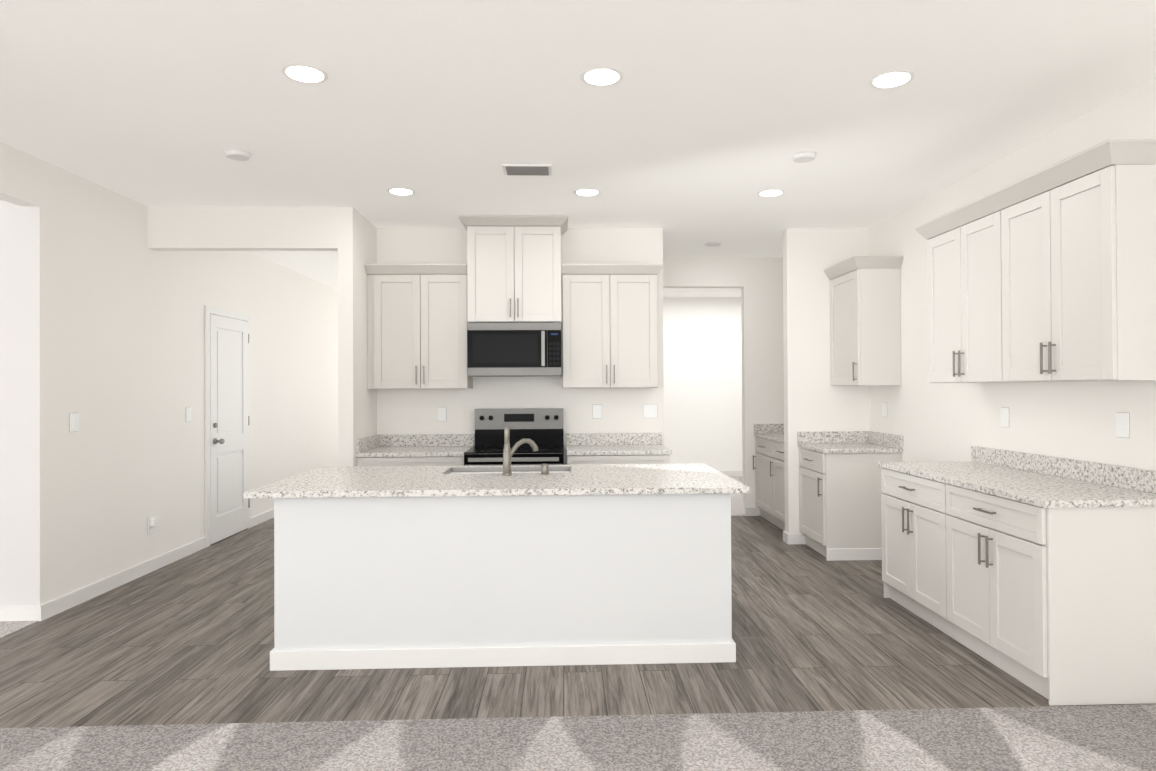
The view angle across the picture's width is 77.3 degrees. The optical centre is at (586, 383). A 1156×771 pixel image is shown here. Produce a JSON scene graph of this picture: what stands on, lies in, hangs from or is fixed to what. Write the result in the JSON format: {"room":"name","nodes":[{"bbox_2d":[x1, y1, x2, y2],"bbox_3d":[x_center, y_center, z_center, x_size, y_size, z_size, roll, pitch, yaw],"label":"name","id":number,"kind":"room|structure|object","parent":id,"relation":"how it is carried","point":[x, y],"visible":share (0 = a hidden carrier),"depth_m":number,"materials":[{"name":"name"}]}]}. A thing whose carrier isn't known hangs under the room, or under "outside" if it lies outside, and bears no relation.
{"room":"kitchen","nodes":[
{"label":"kitchen","id":0,"kind":"room"},
{"bbox_2d":[0,516,1138,727],"bbox_3d":[-0.448,1.420,7.153,5.720,0.050,8.410,0,0,-2],"label":"floor","id":1,"kind":"structure","parent":0,"point":[188,639],"depth_m":3.47,"materials":[{"name":"grey wood"}]},
{"bbox_2d":[356,434,474,465],"bbox_3d":[-1.347,0.908,5.776,0.816,0.965,0.653,0,0,-2],"label":"base cabinet","id":2,"kind":"object","parent":1,"relation":"on","point":[419,450],"visible":0.15,"depth_m":5.67,"materials":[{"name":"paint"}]},
{"bbox_2d":[270,495,735,670],"bbox_3d":[-0.414,0.956,3.982,2.253,0.834,0.956,0,0,-2],"label":"kitchen island","id":3,"kind":"object","parent":1,"relation":"on","point":[506,563],"depth_m":3.52,"materials":[{"name":"paint"}]},
{"bbox_2d":[243,471,748,498],"bbox_3d":[-0.430,0.523,3.787,2.410,0.030,0.670,0,0,-2],"label":"island countertop","id":4,"kind":"structure","parent":3,"relation":"on","point":[523,482],"depth_m":3.60,"materials":[{"name":"white stone"}]},
{"bbox_2d":[503,427,550,474],"bbox_3d":[-0.345,0.376,4.064,0.260,0.268,0.110,0,0,-2],"label":"faucet","id":5,"kind":"object","parent":4,"relation":"on","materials":[{"name":"silver metal"}]},
{"bbox_2d":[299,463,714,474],"bbox_3d":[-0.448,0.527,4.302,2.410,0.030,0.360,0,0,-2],"label":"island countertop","id":6,"kind":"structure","parent":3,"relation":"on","point":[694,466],"depth_m":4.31,"materials":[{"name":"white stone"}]},
{"bbox_2d":[439,467,570,474],"bbox_3d":[-0.464,0.630,4.301,0.740,0.232,0.360,0,0,-2],"label":"sink","id":7,"kind":"object","parent":6,"relation":"in","point":[450,470],"depth_m":4.47,"materials":[{"name":"silver metal"}]},
{"bbox_2d":[464,408,563,465],"bbox_3d":[-0.557,0.796,5.733,0.754,1.180,0.735,0,0,-2],"label":"range","id":8,"kind":"object","parent":1,"relation":"on","point":[542,428],"visible":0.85,"depth_m":6.02,"materials":[{"name":"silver metal"}]},
{"bbox_2d":[566,433,672,464],"bbox_3d":[0.242,0.900,5.831,0.814,0.965,0.653,0,0,-2],"label":"base cabinet","id":9,"kind":"object","parent":1,"relation":"on","point":[615,448],"visible":0.23,"depth_m":5.70,"materials":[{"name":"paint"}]},
{"bbox_2d":[753,424,784,530],"bbox_3d":[2.085,0.898,6.975,0.661,0.965,1.241,0,0,-2],"label":"base cabinet","id":10,"kind":"object","parent":1,"relation":"on","point":[769,469],"visible":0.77,"depth_m":7.13,"materials":[{"name":"paint"}]},
{"bbox_2d":[797,431,902,560],"bbox_3d":[2.125,0.891,5.912,0.653,0.965,0.618,0,0,-2],"label":"base cabinet","id":11,"kind":"object","parent":1,"relation":"on","point":[840,492],"visible":0.98,"depth_m":5.63,"materials":[{"name":"paint"}]},
{"bbox_2d":[878,466,933,625],"bbox_3d":[2.201,0.944,4.204,0.620,0.834,0.856,0,0,-2],"label":"base cabinet","id":12,"kind":"object","parent":1,"relation":"on","point":[907,499],"depth_m":4.25,"materials":[{"name":"paint"}]},
{"bbox_2d":[934,478,1155,705],"bbox_3d":[2.225,0.939,3.481,0.620,0.834,0.855,0,0,-2],"label":"base cabinet","id":13,"kind":"object","parent":1,"relation":"on","point":[1036,573],"depth_m":3.06,"materials":[{"name":"paint"}]},
{"bbox_2d":[878,462,1155,509],"bbox_3d":[2.206,0.510,3.840,0.630,0.030,1.605,0,0,-2],"label":"countertop","id":14,"kind":"structure","parent":13,"relation":"on","point":[1055,493],"depth_m":3.47,"materials":[{"name":"white stone"}]},
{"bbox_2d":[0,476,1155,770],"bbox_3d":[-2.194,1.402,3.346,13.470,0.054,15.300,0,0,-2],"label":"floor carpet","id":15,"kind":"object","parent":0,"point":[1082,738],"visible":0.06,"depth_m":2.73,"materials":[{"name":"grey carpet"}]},
{"bbox_2d":[0,78,1155,605],"bbox_3d":[-2.206,0.023,3.505,13.690,2.715,15.820,0,0,-2],"label":"wall","id":16,"kind":"structure","parent":0,"point":[106,296],"depth_m":5.43,"materials":[{"name":"paint"}]},
{"bbox_2d":[0,603,45,620],"bbox_3d":[-6.076,1.360,4.137,5.764,0.090,0.014,0,0,-2],"label":"baseboard","id":17,"kind":"structure","parent":16,"relation":"attached to","point":[44,611],"depth_m":4.23,"materials":[{"name":"paint"}]},
{"bbox_2d":[69,413,78,431],"bbox_3d":[-3.220,0.242,4.540,0.011,0.121,0.081,0,0,-2],"label":"light switch","id":18,"kind":"object","parent":16,"relation":"attached to","point":[73,422],"visible":1,"depth_m":4.53,"materials":[{"name":"plastic"}]},
{"bbox_2d":[46,537,205,618],"bbox_3d":[-3.237,1.352,5.224,0.014,0.090,1.932,0,0,-2],"label":"baseboard","id":19,"kind":"structure","parent":16,"relation":"attached to","point":[56,606],"depth_m":4.97,"materials":[{"name":"paint"}]},
{"bbox_2d":[147,516,158,534],"bbox_3d":[-3.229,1.053,5.384,0.041,0.131,0.091,0,0,-2],"label":"electrical outlet","id":20,"kind":"object","parent":16,"relation":"attached to","point":[152,522],"visible":1,"depth_m":5.36,"materials":[{"name":"plastic"}]},
{"bbox_2d":[186,407,190,421],"bbox_3d":[-3.267,0.251,5.929,0.011,0.121,0.081,0,0,-2],"label":"light switch","id":21,"kind":"object","parent":16,"relation":"attached to","point":[188,414],"visible":1,"depth_m":5.91,"materials":[{"name":"plastic"}]},
{"bbox_2d":[205,306,250,547],"bbox_3d":[-3.245,0.368,6.639,0.100,2.075,0.880,0,0,-2],"label":"hall door","id":22,"kind":"structure","parent":16,"relation":"in","point":[227,416],"depth_m":6.57,"materials":[{"name":"paint"}]},
{"bbox_2d":[251,508,273,526],"bbox_3d":[-3.371,1.378,9.166,0.014,0.090,4.188,0,0,-2],"label":"baseboard","id":23,"kind":"structure","parent":16,"relation":"attached to","point":[267,515],"depth_m":7.35,"materials":[{"name":"paint"}]},
{"bbox_2d":[365,264,472,388],"bbox_3d":[-1.365,-0.456,5.921,0.804,0.995,0.380,0,0,-2],"label":"upper cabinet","id":24,"kind":"object","parent":16,"relation":"attached to","point":[417,322],"visible":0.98,"depth_m":5.79,"materials":[{"name":"paint"}]},
{"bbox_2d":[437,407,446,420],"bbox_3d":[-1.228,0.257,6.108,0.081,0.121,0.009,0,0,-2],"label":"electrical outlet","id":25,"kind":"object","parent":16,"relation":"attached to","point":[441,413],"visible":1,"depth_m":6.11,"materials":[{"name":"plastic"}]},
{"bbox_2d":[459,216,567,322],"bbox_3d":[-0.585,-0.907,5.918,0.860,0.833,0.445,0,0,-2],"label":"upper cabinet","id":26,"kind":"object","parent":16,"relation":"attached to","point":[513,269],"visible":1,"depth_m":5.75,"materials":[{"name":"paint"}]},
{"bbox_2d":[467,323,561,376],"bbox_3d":[-0.582,-0.274,5.909,0.748,0.422,0.455,0,0,-2],"label":"microwave","id":27,"kind":"object","parent":26,"relation":"attached to","point":[514,349],"visible":1,"depth_m":5.72,"materials":[{"name":"silver metal"}]},
{"bbox_2d":[593,404,601,418],"bbox_3d":[0.088,0.235,6.153,0.081,0.121,0.009,0,0,-2],"label":"electrical outlet","id":28,"kind":"object","parent":16,"relation":"attached to","point":[597,411],"visible":1,"depth_m":6.15,"materials":[{"name":"plastic"}]},
{"bbox_2d":[562,264,663,387],"bbox_3d":[0.206,-0.464,5.975,0.824,0.995,0.380,0,0,-2],"label":"upper cabinet","id":29,"kind":"object","parent":16,"relation":"attached to","point":[609,328],"visible":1,"depth_m":5.84,"materials":[{"name":"paint"}]},
{"bbox_2d":[643,404,657,417],"bbox_3d":[0.541,0.233,6.167,0.126,0.121,0.011,0,0,-2],"label":"light switch","id":30,"kind":"object","parent":16,"relation":"attached to","point":[650,410],"visible":1,"depth_m":6.17,"materials":[{"name":"plastic"}]},
{"bbox_2d":[720,470,742,475],"bbox_3d":[1.178,1.365,10.909,6.213,0.090,0.014,0,0,-2],"label":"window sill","id":31,"kind":"structure","parent":16,"relation":"attached to","point":[729,473],"depth_m":10.94,"materials":[{"name":"paint"}]},
{"bbox_2d":[824,256,902,385],"bbox_3d":[2.250,-0.487,5.913,0.390,1.002,0.643,0,0,-2],"label":"upper cabinet","id":32,"kind":"object","parent":16,"relation":"attached to","point":[865,320],"visible":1,"depth_m":5.65,"materials":[{"name":"paint"}]},
{"bbox_2d":[882,402,886,416],"bbox_3d":[2.444,0.212,5.934,0.009,0.121,0.081,0,0,-2],"label":"electrical outlet","id":33,"kind":"object","parent":16,"relation":"attached to","point":[884,409],"visible":1,"depth_m":5.93,"materials":[{"name":"plastic"}]},
{"bbox_2d":[1000,407,1008,427],"bbox_3d":[2.499,0.201,4.325,0.009,0.121,0.081,0,0,-2],"label":"electrical outlet","id":34,"kind":"object","parent":16,"relation":"attached to","point":[1004,416],"visible":1,"depth_m":4.32,"materials":[{"name":"plastic"}]},
{"bbox_2d":[915,139,1155,382],"bbox_3d":[2.322,-0.508,3.803,0.390,0.997,1.640,0,0,-2],"label":"upper cabinet","id":35,"kind":"object","parent":16,"relation":"attached to","point":[1047,274],"visible":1,"depth_m":3.38,"materials":[{"name":"paint"}]},
{"bbox_2d":[970,446,1155,493],"bbox_3d":[2.510,0.443,3.851,0.020,0.100,1.605,0,0,-2],"label":"backsplash","id":36,"kind":"structure","parent":16,"relation":"attached to","point":[1132,478],"depth_m":3.73,"materials":[{"name":"white stone"}]},
{"bbox_2d":[1116,412,1129,437],"bbox_3d":[2.530,0.195,3.415,0.009,0.121,0.081,0,0,-2],"label":"electrical outlet","id":37,"kind":"object","parent":16,"relation":"attached to","point":[1122,424],"visible":1,"depth_m":3.41,"materials":[{"name":"plastic"}]},
{"bbox_2d":[0,0,1155,297],"bbox_3d":[-2.217,-1.384,3.614,13.470,0.100,15.800,0,0,-2],"label":"ceiling","id":38,"kind":"structure","parent":0,"point":[698,126],"depth_m":3.45,"materials":[{"name":"paint"}]},
{"bbox_2d":[225,149,250,160],"bbox_3d":[-2.010,-1.316,4.161,0.140,0.028,0.140,0,0,-2],"label":"smoke detector","id":39,"kind":"object","parent":38,"relation":"attached to","point":[237,155],"visible":1,"depth_m":4.13,"materials":[{"name":"paint"}]},
{"bbox_2d":[281,64,327,83],"bbox_3d":[-1.219,-1.338,3.125,0.190,0.006,0.190,0,0,-2],"label":"recessed light","id":40,"kind":"object","parent":38,"relation":"in","point":[302,73],"visible":1,"depth_m":3.12,"materials":[{"name":"paint"}]},
{"bbox_2d":[387,188,414,194],"bbox_3d":[-1.283,-1.325,4.988,0.190,0.006,0.190,0,0,-2],"label":"recessed light","id":41,"kind":"object","parent":38,"relation":"in","point":[400,191],"visible":1,"depth_m":4.97,"materials":[{"name":"paint"}]},
{"bbox_2d":[502,164,551,175],"bbox_3d":[-0.371,-1.329,4.497,0.300,0.014,0.200,0,0,-2],"label":"ceiling vent","id":42,"kind":"object","parent":38,"relation":"in","point":[530,169],"visible":1,"depth_m":4.46,"materials":[{"name":"metal"}]},
{"bbox_2d":[574,188,600,195],"bbox_3d":[0.001,-1.332,5.032,0.190,0.006,0.190,0,0,-2],"label":"recessed light","id":43,"kind":"object","parent":38,"relation":"in","point":[587,192],"visible":1,"depth_m":5.02,"materials":[{"name":"paint"}]},
{"bbox_2d":[580,67,622,85],"bbox_3d":[0.065,-1.344,3.168,0.190,0.006,0.190,0,0,-2],"label":"recessed light","id":44,"kind":"object","parent":38,"relation":"in","point":[602,76],"visible":1,"depth_m":3.15,"materials":[{"name":"paint"}]},
{"bbox_2d":[704,242,720,246],"bbox_3d":[1.190,-1.320,6.832,0.160,0.018,0.160,0,0,-2],"label":"ceiling detector","id":45,"kind":"object","parent":38,"relation":"attached to","point":[711,244],"visible":1,"depth_m":6.80,"materials":[{"name":"paint"}]},
{"bbox_2d":[757,189,784,196],"bbox_3d":[1.290,-1.338,5.076,0.190,0.006,0.190,0,0,-2],"label":"recessed light","id":46,"kind":"object","parent":38,"relation":"in","point":[770,192],"visible":1,"depth_m":5.07,"materials":[{"name":"paint"}]},
{"bbox_2d":[792,151,816,162],"bbox_3d":[1.278,-1.332,4.253,0.140,0.028,0.140,0,0,-2],"label":"smoke detector","id":47,"kind":"object","parent":38,"relation":"attached to","point":[804,157],"visible":1,"depth_m":4.22,"materials":[{"name":"paint"}]},
{"bbox_2d":[869,70,914,88],"bbox_3d":[1.354,-1.351,3.212,0.190,0.006,0.190,0,0,-2],"label":"recessed light","id":48,"kind":"object","parent":38,"relation":"in","point":[891,79],"visible":1,"depth_m":3.20,"materials":[{"name":"paint"}]}
]}

